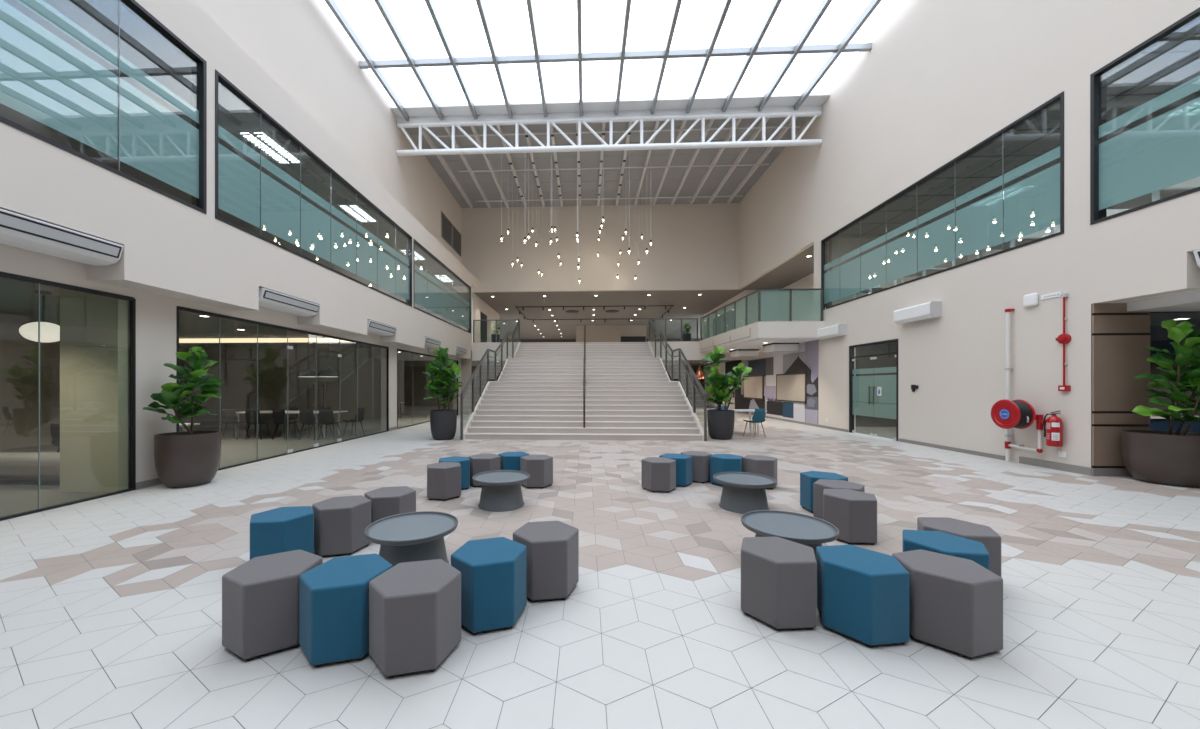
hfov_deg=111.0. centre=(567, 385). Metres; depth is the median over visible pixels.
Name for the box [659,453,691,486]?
stool
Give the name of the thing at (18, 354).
wall
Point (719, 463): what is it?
stool
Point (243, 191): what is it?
window
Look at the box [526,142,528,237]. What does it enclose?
globe pendant
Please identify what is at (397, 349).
window
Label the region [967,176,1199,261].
wall
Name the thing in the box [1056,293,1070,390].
conduit
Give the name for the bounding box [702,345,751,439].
fig
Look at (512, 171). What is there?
globe pendant
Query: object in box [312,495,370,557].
stool
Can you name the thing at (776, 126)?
pipe
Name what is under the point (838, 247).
wall
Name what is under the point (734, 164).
pipe
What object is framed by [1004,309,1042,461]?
riser pipe
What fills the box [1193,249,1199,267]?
air conditioner
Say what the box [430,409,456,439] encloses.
pot
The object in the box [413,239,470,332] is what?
window
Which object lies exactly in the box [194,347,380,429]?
wall
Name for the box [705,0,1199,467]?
wall
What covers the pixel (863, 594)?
stool
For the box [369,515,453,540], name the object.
tray
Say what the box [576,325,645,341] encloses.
wall
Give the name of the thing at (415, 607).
stool
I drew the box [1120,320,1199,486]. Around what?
fig
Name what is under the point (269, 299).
air conditioner
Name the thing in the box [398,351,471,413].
wall
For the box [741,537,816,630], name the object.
stool
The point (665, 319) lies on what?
balustrade
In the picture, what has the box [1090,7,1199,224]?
window
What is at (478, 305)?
wall
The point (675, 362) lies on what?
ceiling
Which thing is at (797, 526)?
tray
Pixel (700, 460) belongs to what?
stool
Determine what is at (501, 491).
tray table
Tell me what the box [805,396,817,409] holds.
picture
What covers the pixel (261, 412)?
meeting table
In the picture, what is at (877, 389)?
door
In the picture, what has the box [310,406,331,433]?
shell chair
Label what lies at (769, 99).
skylight
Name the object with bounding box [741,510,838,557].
tray table
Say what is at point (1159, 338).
wall
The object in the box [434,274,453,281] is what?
ceiling light
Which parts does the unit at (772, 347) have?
mounting frame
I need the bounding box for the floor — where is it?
[0,406,1199,728]
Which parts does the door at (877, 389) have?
pull handle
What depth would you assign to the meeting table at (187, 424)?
8.45 m
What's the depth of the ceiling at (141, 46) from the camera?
8.23 m
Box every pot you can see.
[154,430,220,487]
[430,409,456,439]
[491,334,499,341]
[682,333,690,341]
[707,409,733,439]
[1120,430,1199,486]
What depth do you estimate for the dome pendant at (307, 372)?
11.79 m
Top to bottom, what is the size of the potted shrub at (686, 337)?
1.152 m
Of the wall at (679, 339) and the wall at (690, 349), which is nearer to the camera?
the wall at (690, 349)
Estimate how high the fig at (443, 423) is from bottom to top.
2.616 m
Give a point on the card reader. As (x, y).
(913, 387)
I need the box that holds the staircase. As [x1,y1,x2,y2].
[463,341,703,440]
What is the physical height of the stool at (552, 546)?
0.432 m
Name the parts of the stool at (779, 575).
board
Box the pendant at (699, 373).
[696,360,703,378]
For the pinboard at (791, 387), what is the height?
1.180 m
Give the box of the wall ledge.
[154,0,480,291]
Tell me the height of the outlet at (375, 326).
0.148 m
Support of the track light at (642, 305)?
hanging from the ceiling at (800, 266)
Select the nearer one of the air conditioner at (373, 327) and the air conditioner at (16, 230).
the air conditioner at (16, 230)
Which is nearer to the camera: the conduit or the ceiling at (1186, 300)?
the ceiling at (1186, 300)
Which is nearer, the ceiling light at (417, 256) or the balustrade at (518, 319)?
the ceiling light at (417, 256)
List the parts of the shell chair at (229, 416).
leg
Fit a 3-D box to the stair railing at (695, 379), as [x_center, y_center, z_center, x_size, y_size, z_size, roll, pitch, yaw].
[3.968,-0.955,16.242,0.080,4.950,10.060,0,0,3]
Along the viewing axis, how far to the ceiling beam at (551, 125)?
18.73 m
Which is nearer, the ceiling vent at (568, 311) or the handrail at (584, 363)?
the handrail at (584, 363)
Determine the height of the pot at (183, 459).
0.790 m
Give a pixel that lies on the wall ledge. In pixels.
(187, 13)
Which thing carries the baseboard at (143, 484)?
attached to the wall at (156, 315)
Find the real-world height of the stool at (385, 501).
0.432 m
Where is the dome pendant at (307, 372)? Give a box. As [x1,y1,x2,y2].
[297,334,318,376]
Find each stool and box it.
[222,550,322,660]
[250,506,313,559]
[299,553,392,666]
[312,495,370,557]
[364,486,415,522]
[369,559,460,677]
[427,462,460,500]
[439,456,469,488]
[451,537,526,634]
[469,454,500,486]
[498,452,528,470]
[513,520,578,601]
[520,455,552,487]
[642,457,675,492]
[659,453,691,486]
[681,451,712,482]
[710,454,742,486]
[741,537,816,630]
[743,455,776,488]
[800,471,847,512]
[813,479,864,519]
[816,545,908,647]
[823,489,876,544]
[892,549,1002,658]
[902,530,989,570]
[917,517,1000,576]
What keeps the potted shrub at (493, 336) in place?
on the floor
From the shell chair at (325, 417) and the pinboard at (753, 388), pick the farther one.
the pinboard at (753, 388)
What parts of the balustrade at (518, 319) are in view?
post, rail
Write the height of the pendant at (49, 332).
0.813 m
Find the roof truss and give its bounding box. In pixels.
[396,105,821,155]
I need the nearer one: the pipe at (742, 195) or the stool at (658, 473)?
the stool at (658, 473)
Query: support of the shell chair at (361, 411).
on the floor
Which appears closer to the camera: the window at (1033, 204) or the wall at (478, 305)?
the window at (1033, 204)
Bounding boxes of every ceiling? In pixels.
[0,0,463,286]
[0,277,435,360]
[373,245,813,338]
[406,117,809,207]
[472,360,734,365]
[700,338,818,352]
[834,20,1199,237]
[1114,289,1199,311]
[1148,311,1199,324]
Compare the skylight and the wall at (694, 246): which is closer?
the skylight
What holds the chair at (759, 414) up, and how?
on the floor
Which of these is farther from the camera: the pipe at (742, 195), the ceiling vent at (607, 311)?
the ceiling vent at (607, 311)
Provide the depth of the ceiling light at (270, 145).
9.07 m
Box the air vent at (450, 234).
[441,211,460,256]
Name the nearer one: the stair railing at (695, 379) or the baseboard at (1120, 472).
the baseboard at (1120, 472)
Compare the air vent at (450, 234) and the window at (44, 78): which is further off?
the air vent at (450, 234)
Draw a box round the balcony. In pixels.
[699,321,824,351]
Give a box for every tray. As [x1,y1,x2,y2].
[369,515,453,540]
[475,472,526,481]
[716,474,772,484]
[745,514,833,538]
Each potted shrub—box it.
[491,324,500,341]
[682,323,691,341]
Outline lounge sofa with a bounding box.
[0,452,59,484]
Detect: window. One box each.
[0,0,206,213]
[0,271,135,520]
[177,306,388,470]
[215,69,411,306]
[397,349,457,428]
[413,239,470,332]
[700,91,1063,340]
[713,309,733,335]
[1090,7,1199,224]
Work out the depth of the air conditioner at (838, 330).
13.83 m
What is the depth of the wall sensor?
7.83 m
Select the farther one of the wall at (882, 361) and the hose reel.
the wall at (882, 361)
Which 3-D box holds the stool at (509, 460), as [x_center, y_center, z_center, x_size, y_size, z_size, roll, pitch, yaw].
[-0.867,1.304,6.554,0.497,0.432,0.436,0,0,-3]
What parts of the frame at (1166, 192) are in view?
leg frame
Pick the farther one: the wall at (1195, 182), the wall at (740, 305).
the wall at (740, 305)
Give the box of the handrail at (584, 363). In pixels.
[583,325,585,427]
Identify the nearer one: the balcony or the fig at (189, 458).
the fig at (189, 458)
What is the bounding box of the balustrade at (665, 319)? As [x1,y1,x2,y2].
[650,318,697,341]
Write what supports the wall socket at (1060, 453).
attached to the wall at (937, 79)
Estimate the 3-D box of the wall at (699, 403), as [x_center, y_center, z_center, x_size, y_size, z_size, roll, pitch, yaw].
[1.314,0.045,30.071,28.000,2.950,0.200,0,0,3]
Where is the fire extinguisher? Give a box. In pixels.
[1043,411,1062,446]
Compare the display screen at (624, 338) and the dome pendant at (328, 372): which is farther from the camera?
the display screen at (624, 338)
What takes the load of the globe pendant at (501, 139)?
hanging from the ceiling at (589, 178)
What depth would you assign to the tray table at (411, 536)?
3.29 m
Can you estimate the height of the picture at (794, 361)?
0.950 m
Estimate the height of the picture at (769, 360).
0.820 m
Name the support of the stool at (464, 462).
on the floor
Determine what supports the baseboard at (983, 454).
attached to the wall at (937, 79)
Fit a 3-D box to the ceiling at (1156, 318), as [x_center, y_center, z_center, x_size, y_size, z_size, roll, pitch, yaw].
[12.560,-1.280,7.734,5.580,0.080,1.650,0,0,3]
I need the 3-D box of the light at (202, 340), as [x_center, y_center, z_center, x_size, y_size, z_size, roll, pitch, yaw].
[-9.950,-1.405,12.824,6.600,0.130,0.035,0,0,3]
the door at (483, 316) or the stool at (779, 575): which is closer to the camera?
the stool at (779, 575)
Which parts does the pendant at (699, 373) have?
lamp shade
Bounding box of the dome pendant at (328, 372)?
[318,338,338,376]
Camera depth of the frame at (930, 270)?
10.67 m
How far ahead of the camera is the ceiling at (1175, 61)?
8.97 m
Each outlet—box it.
[369,322,395,332]
[456,347,466,352]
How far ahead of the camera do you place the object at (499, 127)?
18.97 m
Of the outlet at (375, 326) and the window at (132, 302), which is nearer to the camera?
the window at (132, 302)
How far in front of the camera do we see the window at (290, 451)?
9.21 m
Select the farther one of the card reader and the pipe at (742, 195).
the pipe at (742, 195)
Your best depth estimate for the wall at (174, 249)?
6.33 m
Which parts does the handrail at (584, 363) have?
post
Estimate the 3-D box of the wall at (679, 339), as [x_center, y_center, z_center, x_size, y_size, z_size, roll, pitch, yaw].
[2.091,-3.830,47.854,28.000,3.140,0.200,0,0,3]
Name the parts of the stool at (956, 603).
board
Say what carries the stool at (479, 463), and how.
on the floor
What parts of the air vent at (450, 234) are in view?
grille frame, grille frame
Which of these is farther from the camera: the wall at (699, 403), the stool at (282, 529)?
the wall at (699, 403)
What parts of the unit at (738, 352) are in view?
mounting frame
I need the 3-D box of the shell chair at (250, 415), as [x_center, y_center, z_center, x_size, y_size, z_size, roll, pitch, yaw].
[-8.796,1.090,11.654,0.462,0.865,0.502,0,0,-3]
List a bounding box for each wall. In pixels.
[0,0,471,358]
[0,262,460,488]
[0,322,193,449]
[193,0,461,263]
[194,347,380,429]
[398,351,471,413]
[459,203,739,292]
[472,293,499,341]
[472,341,751,360]
[472,366,704,406]
[500,338,702,342]
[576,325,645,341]
[703,290,748,338]
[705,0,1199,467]
[749,290,779,324]
[780,273,813,320]
[829,236,966,306]
[856,342,895,426]
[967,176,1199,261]
[1148,325,1199,432]
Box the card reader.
[911,385,917,391]
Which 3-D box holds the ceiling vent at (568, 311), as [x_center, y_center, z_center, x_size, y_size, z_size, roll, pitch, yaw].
[0.311,-5.370,30.015,1.000,0.060,1.000,0,0,3]
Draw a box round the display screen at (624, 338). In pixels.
[621,336,645,341]
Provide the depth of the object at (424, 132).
19.06 m
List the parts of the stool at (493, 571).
board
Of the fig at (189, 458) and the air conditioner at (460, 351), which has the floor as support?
the fig at (189, 458)
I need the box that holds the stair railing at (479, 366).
[460,320,519,439]
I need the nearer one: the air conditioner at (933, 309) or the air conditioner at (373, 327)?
the air conditioner at (933, 309)
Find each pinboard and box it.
[743,375,763,399]
[776,373,806,402]
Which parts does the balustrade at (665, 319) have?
rail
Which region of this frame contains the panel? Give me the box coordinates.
[1091,303,1149,468]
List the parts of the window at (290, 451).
pull handle, pull handle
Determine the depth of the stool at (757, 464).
6.04 m
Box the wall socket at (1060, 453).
[1058,451,1066,457]
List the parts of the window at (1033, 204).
post, post, post, post, rail, post, post, post, post, balustrade, rail, post, post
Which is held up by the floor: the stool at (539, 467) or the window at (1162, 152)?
the stool at (539, 467)
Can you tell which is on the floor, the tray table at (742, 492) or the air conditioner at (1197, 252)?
the tray table at (742, 492)
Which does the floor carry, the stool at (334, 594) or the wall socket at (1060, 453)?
the stool at (334, 594)
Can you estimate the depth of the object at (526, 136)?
19.15 m
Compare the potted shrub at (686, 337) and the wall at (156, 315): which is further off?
the potted shrub at (686, 337)
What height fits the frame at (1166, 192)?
1.200 m
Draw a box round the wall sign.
[1041,291,1061,299]
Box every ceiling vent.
[565,310,578,312]
[605,310,618,312]
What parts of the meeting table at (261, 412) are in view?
leg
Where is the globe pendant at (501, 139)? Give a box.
[499,139,503,241]
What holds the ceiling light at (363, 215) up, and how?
attached to the ceiling at (141, 46)
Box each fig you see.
[143,347,224,487]
[422,347,462,439]
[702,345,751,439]
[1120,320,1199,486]
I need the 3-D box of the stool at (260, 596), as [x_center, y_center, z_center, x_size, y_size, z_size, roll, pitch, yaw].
[-1.774,1.304,2.493,0.497,0.432,0.436,0,0,-32]
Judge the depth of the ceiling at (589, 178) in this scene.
19.08 m
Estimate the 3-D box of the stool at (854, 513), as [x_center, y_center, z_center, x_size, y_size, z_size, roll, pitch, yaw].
[2.817,1.304,4.126,0.497,0.432,0.436,0,0,3]
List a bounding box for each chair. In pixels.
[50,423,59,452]
[221,409,248,439]
[245,409,271,439]
[272,409,297,439]
[276,406,298,433]
[299,409,323,439]
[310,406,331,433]
[318,409,341,439]
[343,407,364,436]
[743,408,765,437]
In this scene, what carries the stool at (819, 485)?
on the floor
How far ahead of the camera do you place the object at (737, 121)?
18.54 m
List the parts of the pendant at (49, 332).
lamp shade, stem rod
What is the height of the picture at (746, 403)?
0.970 m
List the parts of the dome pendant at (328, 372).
lamp shade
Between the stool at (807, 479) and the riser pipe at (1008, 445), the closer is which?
the stool at (807, 479)
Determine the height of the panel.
2.900 m
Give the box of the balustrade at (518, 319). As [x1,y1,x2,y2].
[473,319,518,341]
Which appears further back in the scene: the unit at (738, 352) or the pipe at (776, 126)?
the unit at (738, 352)
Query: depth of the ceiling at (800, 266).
27.78 m
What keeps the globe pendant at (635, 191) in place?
hanging from the ceiling at (589, 178)
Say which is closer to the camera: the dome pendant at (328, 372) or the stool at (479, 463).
the stool at (479, 463)
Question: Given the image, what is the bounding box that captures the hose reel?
[991,399,1045,429]
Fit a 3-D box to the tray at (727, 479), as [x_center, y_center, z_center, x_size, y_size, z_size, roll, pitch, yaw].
[2.191,1.175,5.129,0.660,0.002,0.660,0,0,3]
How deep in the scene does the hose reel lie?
7.76 m
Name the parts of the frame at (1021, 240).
leg frame, leg frame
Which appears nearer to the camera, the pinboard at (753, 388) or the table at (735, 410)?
the table at (735, 410)
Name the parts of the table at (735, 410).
leg, leg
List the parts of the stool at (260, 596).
board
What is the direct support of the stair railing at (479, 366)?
attached to the staircase
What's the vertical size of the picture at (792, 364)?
1.620 m
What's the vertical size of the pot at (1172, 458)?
0.780 m
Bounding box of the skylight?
[324,0,881,120]
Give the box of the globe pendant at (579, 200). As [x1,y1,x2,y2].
[578,200,580,282]
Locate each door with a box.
[481,312,486,341]
[849,339,897,440]
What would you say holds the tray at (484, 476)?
on the tray table at (501, 491)
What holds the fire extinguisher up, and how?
attached to the wall at (937, 79)
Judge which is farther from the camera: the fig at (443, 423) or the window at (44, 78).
the fig at (443, 423)
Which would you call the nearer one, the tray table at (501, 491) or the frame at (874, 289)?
the tray table at (501, 491)
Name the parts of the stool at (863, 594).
board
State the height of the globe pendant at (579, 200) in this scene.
4.672 m
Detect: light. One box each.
[179,338,348,342]
[236,129,303,163]
[337,203,376,221]
[399,249,425,259]
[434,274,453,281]
[516,305,673,322]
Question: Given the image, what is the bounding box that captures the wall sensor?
[1023,293,1037,306]
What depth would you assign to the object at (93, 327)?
5.86 m
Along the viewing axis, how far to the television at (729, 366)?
23.93 m
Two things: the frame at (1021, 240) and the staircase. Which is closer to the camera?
the frame at (1021, 240)
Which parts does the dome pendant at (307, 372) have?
lamp shade, cord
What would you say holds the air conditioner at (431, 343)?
attached to the wall at (174, 249)
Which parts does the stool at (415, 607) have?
board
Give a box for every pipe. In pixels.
[437,126,799,136]
[458,164,768,171]
[476,195,742,201]
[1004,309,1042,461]
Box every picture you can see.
[741,395,764,413]
[748,359,765,375]
[766,357,772,374]
[783,351,804,373]
[784,356,817,396]
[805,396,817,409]
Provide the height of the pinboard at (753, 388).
1.180 m
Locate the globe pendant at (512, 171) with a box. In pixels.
[512,171,512,266]
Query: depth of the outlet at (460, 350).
19.96 m
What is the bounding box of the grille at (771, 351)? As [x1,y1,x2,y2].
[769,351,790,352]
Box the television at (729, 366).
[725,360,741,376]
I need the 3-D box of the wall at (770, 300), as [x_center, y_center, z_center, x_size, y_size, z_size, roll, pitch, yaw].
[12.628,-3.830,23.271,4.800,3.140,0.200,0,0,3]
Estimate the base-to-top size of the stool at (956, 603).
0.432 m
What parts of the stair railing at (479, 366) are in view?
post, post, post, post, handrail, post, post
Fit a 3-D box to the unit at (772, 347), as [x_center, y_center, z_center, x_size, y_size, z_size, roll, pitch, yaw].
[8.585,-1.518,16.641,1.000,0.325,1.000,0,0,3]
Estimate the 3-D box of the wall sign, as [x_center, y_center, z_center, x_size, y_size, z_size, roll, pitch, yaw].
[8.849,-1.645,7.541,0.018,0.090,0.320,0,0,3]
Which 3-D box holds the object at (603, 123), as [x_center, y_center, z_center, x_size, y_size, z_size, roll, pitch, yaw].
[1.531,-10.085,19.227,0.120,0.230,7.550,0,0,3]
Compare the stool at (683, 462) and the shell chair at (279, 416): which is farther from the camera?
the shell chair at (279, 416)
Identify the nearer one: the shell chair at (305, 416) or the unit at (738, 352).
the shell chair at (305, 416)
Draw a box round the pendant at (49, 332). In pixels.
[19,290,59,342]
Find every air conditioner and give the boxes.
[0,209,123,265]
[259,288,319,316]
[367,320,396,335]
[425,337,440,347]
[456,346,466,354]
[817,324,846,339]
[893,301,941,323]
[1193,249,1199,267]
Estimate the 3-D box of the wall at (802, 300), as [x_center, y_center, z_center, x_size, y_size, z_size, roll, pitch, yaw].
[11.851,-3.850,19.226,0.200,3.100,7.850,0,0,3]
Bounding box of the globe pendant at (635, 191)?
[635,191,635,278]
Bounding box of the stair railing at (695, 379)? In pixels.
[648,319,706,440]
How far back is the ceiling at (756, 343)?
16.08 m
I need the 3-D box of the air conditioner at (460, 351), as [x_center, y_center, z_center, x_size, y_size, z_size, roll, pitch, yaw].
[-5.415,-1.700,20.070,0.528,0.270,1.630,0,0,3]
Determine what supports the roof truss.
attached to the wall at (937, 79)
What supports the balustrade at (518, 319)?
on the wall at (690, 349)
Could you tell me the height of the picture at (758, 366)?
0.850 m
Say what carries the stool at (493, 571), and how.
on the floor
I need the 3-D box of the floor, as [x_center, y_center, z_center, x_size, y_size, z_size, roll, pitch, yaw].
[0.917,1.669,20.980,32.000,0.302,58.000,0,0,3]
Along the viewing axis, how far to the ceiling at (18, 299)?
9.96 m
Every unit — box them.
[730,349,758,356]
[762,343,798,352]
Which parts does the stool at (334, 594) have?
board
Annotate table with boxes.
[179,423,199,430]
[235,411,347,437]
[364,511,457,566]
[472,470,529,511]
[703,409,766,435]
[713,472,775,513]
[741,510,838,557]
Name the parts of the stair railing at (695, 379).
post, post, post, handrail, post, post, post, post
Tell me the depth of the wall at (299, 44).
11.71 m
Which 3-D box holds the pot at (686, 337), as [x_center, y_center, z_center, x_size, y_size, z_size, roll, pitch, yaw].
[6.373,-2.520,22.143,0.480,0.520,0.480,0,0,3]
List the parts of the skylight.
rail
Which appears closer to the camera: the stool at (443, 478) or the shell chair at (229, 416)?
the stool at (443, 478)
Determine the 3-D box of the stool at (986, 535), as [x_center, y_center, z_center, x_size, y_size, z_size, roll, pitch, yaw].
[3.012,1.304,3.192,0.497,0.432,0.436,0,0,3]
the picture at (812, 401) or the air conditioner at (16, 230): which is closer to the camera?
the air conditioner at (16, 230)
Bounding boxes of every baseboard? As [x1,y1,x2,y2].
[136,426,397,489]
[707,406,1004,459]
[1019,456,1132,476]
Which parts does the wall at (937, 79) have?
grey panel, white panel, violet panel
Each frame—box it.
[854,275,896,297]
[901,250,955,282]
[977,218,1053,258]
[1107,187,1196,208]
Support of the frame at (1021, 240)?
on the floor
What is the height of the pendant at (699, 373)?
1.070 m

